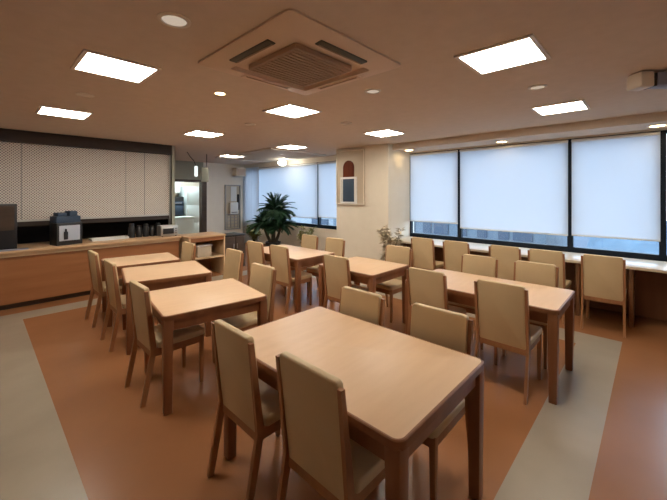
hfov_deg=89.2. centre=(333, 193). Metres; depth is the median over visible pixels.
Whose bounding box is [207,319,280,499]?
dining chair
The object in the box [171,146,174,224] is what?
trim
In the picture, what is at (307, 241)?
dining chair
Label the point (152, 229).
storage jar
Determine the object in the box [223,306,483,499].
dining table
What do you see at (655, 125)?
recessed light
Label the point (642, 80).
box unit
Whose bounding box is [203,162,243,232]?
wall
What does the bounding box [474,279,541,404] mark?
dining chair
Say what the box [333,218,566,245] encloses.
building
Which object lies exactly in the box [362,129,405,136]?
recessed light
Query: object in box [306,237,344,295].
dining chair
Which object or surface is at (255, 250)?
dining chair
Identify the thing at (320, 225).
window
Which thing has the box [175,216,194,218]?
countertop
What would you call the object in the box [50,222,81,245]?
dispenser
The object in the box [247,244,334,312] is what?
dining table
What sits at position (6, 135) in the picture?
trim
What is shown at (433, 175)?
roller blind
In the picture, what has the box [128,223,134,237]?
storage jar
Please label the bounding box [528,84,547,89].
recessed light
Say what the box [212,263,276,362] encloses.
dining chair
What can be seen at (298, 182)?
roller blind
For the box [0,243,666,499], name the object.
floor
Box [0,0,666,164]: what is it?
ceiling
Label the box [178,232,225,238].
countertop
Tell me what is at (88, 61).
recessed light
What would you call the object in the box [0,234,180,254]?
countertop
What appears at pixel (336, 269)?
dining chair
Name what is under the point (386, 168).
column
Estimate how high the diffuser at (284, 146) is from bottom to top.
0.007 m
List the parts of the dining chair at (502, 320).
leg, leg, backrest, seat rail, leg, seat, leg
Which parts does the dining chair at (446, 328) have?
leg, leg, backrest, seat rail, seat, leg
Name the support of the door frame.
in the wall at (220, 175)
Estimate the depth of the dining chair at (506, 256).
4.65 m
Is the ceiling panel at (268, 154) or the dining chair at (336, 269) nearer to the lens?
the dining chair at (336, 269)
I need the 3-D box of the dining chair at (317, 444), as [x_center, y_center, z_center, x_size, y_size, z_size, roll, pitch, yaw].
[0.038,1.157,1.565,0.407,0.885,0.507,0,0,44]
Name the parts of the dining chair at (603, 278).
leg, leg, backrest, seat rail, leg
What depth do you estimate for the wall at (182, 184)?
12.11 m
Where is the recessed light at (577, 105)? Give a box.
[530,99,590,115]
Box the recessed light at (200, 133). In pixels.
[183,130,225,137]
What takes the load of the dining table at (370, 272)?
on the floor
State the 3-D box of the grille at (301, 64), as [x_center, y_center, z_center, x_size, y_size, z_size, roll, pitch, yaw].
[-0.241,-0.915,2.462,0.540,0.043,0.540,0,0,44]
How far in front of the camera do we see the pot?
8.68 m
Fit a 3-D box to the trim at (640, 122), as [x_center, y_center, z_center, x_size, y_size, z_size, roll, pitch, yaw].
[3.588,-0.895,4.522,6.220,0.110,0.600,0,0,43]
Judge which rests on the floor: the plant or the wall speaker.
the plant
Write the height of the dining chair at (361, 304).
0.885 m
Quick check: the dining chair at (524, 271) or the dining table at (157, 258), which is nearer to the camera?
the dining chair at (524, 271)
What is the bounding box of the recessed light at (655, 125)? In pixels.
[647,124,666,127]
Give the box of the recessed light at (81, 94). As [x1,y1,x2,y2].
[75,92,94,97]
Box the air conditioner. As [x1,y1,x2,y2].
[198,9,399,94]
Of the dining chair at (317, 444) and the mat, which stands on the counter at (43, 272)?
the mat
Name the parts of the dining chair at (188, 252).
leg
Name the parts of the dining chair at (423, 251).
leg, backrest, leg, seat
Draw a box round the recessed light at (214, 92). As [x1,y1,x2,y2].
[213,91,226,94]
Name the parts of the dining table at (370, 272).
leg, leg, leg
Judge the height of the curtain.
2.410 m
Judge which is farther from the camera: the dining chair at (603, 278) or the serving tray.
the serving tray
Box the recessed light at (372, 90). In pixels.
[365,88,380,93]
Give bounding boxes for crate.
[50,211,80,222]
[195,243,211,257]
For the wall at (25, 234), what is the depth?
6.37 m
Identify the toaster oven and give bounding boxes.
[157,224,177,236]
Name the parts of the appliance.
door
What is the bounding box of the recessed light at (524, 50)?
[454,33,550,74]
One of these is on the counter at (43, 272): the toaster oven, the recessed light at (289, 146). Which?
the toaster oven
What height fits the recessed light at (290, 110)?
0.012 m
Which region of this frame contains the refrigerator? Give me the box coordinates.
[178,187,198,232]
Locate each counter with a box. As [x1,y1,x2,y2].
[0,234,180,309]
[398,236,666,327]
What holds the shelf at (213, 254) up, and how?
attached to the shelf unit at (215, 262)
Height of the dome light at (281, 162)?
0.160 m
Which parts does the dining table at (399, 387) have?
leg, leg, leg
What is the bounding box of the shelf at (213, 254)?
[195,252,223,259]
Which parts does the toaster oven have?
door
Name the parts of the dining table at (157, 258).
leg, leg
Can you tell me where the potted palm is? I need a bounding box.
[245,192,297,245]
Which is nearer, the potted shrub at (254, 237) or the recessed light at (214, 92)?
the recessed light at (214, 92)
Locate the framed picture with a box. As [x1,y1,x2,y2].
[336,149,364,204]
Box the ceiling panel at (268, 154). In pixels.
[215,148,325,161]
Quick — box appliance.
[0,204,16,249]
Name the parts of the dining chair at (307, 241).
seat rail, backrest, leg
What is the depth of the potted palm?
8.67 m
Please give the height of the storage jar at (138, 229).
0.210 m
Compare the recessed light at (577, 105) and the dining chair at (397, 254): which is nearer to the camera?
the recessed light at (577, 105)
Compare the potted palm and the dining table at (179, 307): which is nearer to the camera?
the dining table at (179, 307)
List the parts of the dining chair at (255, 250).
leg, backrest, leg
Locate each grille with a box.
[237,169,244,174]
[249,43,351,86]
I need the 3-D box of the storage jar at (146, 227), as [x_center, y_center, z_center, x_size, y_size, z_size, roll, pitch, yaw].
[-3.448,0.665,6.216,0.107,0.230,0.107,0,0,43]
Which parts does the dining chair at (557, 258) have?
backrest, leg, seat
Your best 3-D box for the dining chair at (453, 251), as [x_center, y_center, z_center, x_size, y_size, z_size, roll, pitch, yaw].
[1.999,1.157,5.274,0.407,0.885,0.507,0,0,44]
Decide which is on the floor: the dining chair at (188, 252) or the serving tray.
the dining chair at (188, 252)
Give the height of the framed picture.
1.120 m
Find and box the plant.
[377,225,404,260]
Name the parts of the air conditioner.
louvre blade, louvre blade, louvre blade, louvre blade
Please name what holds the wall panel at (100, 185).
attached to the wall at (25, 234)
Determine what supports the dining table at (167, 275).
on the floor
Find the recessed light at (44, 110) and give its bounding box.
[35,105,93,119]
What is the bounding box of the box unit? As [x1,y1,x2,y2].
[627,70,666,90]
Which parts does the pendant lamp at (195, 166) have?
lamp shade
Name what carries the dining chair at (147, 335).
on the floor
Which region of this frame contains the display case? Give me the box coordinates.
[225,185,240,229]
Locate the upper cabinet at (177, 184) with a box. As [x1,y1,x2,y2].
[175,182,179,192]
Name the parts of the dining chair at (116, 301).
leg, backrest, leg, seat rail, seat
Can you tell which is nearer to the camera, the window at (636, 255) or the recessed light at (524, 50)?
the recessed light at (524, 50)
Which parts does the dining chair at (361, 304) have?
leg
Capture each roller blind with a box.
[259,163,317,218]
[318,161,336,218]
[410,150,457,223]
[460,140,567,235]
[571,131,659,241]
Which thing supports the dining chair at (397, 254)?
on the floor
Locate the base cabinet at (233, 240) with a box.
[224,232,245,265]
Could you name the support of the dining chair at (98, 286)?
on the floor
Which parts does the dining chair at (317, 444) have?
leg, backrest, seat rail, leg, seat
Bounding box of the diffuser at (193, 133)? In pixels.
[187,131,222,136]
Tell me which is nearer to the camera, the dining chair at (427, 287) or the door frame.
the dining chair at (427, 287)
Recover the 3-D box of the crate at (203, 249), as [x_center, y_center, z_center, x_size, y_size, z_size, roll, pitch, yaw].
[-2.578,1.099,6.610,0.280,0.225,0.300,0,0,43]
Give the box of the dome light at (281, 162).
[278,159,285,165]
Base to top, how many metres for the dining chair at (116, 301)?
0.885 m
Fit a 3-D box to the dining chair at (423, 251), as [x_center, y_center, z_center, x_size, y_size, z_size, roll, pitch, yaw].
[1.593,1.157,5.660,0.407,0.885,0.507,0,0,44]
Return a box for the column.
[337,143,408,260]
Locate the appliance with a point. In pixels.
(8, 212)
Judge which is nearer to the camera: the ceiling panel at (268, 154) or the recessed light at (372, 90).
the recessed light at (372, 90)
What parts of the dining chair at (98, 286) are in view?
leg, backrest, leg, seat rail, seat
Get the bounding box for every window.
[263,162,317,227]
[318,161,336,229]
[410,149,458,240]
[459,139,569,251]
[570,130,662,260]
[663,130,666,261]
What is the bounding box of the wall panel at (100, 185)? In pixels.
[0,141,170,226]
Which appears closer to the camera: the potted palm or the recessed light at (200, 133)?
the recessed light at (200, 133)
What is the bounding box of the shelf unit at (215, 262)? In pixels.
[178,232,225,273]
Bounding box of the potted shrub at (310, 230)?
[296,225,315,246]
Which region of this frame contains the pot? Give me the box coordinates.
[265,241,280,245]
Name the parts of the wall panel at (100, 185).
rail, rail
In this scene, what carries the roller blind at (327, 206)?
attached to the window at (320, 225)
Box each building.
[286,217,332,224]
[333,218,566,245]
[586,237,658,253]
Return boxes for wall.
[17,219,167,243]
[175,160,202,179]
[175,182,198,196]
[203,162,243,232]
[244,128,666,250]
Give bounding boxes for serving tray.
[89,236,128,241]
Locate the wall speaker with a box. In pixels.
[233,168,245,176]
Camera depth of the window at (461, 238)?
5.44 m
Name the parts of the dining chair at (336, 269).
leg, seat rail, backrest, leg, seat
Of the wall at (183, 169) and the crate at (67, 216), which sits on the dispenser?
the crate at (67, 216)
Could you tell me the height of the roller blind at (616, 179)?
1.422 m
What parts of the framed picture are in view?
pane frame, blue pane, arched panel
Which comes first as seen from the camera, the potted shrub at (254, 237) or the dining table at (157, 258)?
the dining table at (157, 258)
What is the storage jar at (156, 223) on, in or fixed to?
on the counter at (43, 272)
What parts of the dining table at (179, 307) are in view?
leg, leg, leg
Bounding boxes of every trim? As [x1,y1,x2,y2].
[0,128,171,154]
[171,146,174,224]
[393,111,666,152]
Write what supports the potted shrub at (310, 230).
on the floor
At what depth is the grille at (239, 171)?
10.62 m
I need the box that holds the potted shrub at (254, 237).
[245,225,261,241]
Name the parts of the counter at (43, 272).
edge rail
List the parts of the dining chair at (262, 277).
leg, seat, seat rail, backrest, leg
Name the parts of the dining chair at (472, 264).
seat, seat rail, backrest, leg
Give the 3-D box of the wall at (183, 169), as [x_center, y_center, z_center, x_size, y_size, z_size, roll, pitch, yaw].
[-4.275,-0.675,9.833,0.140,0.550,0.940,0,0,43]
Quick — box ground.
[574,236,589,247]
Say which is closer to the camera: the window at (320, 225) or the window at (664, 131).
the window at (664, 131)
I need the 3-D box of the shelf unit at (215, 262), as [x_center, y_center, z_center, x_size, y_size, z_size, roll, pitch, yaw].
[-2.623,1.198,6.686,0.610,0.805,0.750,0,0,43]
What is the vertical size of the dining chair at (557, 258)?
0.885 m
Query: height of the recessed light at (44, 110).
0.012 m
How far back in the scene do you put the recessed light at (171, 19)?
1.84 m
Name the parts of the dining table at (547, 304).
leg, leg, leg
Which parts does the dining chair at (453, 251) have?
leg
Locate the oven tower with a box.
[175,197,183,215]
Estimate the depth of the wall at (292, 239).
8.68 m
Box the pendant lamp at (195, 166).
[187,152,197,175]
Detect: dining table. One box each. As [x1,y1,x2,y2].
[101,252,180,326]
[121,261,211,354]
[144,278,266,415]
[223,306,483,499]
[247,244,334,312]
[318,256,408,322]
[405,269,574,404]
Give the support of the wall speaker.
attached to the wall at (220, 175)
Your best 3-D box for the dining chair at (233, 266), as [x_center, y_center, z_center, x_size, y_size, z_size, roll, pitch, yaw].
[-1.419,1.157,4.198,0.407,0.885,0.507,0,0,45]
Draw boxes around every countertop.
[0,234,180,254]
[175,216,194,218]
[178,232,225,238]
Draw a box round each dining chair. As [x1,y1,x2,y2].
[85,250,121,327]
[100,259,159,351]
[124,280,203,407]
[181,241,195,261]
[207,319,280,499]
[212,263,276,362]
[223,248,243,281]
[246,240,285,296]
[269,244,311,313]
[275,351,384,499]
[283,234,318,288]
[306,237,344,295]
[322,254,367,307]
[339,286,384,326]
[367,245,411,322]
[406,267,465,333]
[408,303,472,499]
[411,237,443,269]
[443,240,469,271]
[448,254,497,349]
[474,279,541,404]
[488,245,520,279]
[502,260,558,369]
[528,249,570,324]
[580,254,626,337]
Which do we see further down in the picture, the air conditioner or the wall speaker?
the wall speaker
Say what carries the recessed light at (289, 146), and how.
in the ceiling
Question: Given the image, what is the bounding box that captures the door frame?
[175,179,206,232]
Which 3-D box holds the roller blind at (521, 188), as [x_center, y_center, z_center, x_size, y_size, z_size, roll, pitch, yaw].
[2.899,-0.091,5.597,1.636,1.432,0.043,0,0,43]
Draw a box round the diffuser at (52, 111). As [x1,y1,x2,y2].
[39,107,89,118]
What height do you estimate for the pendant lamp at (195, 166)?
0.554 m
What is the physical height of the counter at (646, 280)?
0.740 m
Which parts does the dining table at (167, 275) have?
leg, leg, leg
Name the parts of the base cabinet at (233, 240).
door, door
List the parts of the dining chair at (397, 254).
leg, seat rail, seat, leg, backrest, leg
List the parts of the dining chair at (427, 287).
leg, backrest, leg, seat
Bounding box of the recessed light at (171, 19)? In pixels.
[157,12,190,28]
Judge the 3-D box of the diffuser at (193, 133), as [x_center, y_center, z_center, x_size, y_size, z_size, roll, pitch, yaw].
[-2.042,-0.946,5.329,0.430,0.007,0.430,0,0,44]
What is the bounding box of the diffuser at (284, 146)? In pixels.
[279,145,304,148]
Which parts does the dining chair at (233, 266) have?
leg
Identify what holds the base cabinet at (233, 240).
on the floor
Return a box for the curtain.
[243,167,258,241]
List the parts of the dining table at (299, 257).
leg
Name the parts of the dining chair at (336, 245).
leg, seat, seat rail, backrest, leg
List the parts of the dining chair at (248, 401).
leg, backrest, seat rail, leg, seat, leg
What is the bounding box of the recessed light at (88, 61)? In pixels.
[70,49,161,83]
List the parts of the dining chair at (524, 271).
leg, backrest, seat rail, seat, leg, leg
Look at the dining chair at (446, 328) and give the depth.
1.99 m
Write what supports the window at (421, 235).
in the wall at (292, 239)
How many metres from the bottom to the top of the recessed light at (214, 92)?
0.010 m
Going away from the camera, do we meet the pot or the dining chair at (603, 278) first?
the dining chair at (603, 278)
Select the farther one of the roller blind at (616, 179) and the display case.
the display case
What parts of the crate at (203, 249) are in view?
lid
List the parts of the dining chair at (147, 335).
leg, backrest, leg, seat rail, seat, leg, leg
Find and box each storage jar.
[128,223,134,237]
[136,225,141,236]
[143,224,148,236]
[149,226,154,235]
[155,223,159,235]
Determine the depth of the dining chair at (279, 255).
4.68 m
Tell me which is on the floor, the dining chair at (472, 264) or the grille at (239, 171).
the dining chair at (472, 264)
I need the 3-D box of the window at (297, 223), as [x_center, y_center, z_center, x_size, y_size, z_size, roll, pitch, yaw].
[-1.590,0.030,9.939,3.370,1.700,0.070,0,0,43]
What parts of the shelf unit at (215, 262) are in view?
panel, panel, rail, panel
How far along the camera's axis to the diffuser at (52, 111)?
3.94 m
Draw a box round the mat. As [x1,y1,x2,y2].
[0,248,28,251]
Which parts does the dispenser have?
spout, panel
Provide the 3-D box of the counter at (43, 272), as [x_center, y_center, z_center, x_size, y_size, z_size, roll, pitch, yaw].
[-4.935,1.190,4.693,0.860,0.820,5.215,0,0,43]
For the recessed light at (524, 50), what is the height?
0.012 m
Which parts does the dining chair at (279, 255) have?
leg, backrest, leg, seat rail, seat, leg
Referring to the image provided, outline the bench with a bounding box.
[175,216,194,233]
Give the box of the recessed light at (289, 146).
[276,144,308,149]
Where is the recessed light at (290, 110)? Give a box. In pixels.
[263,103,321,117]

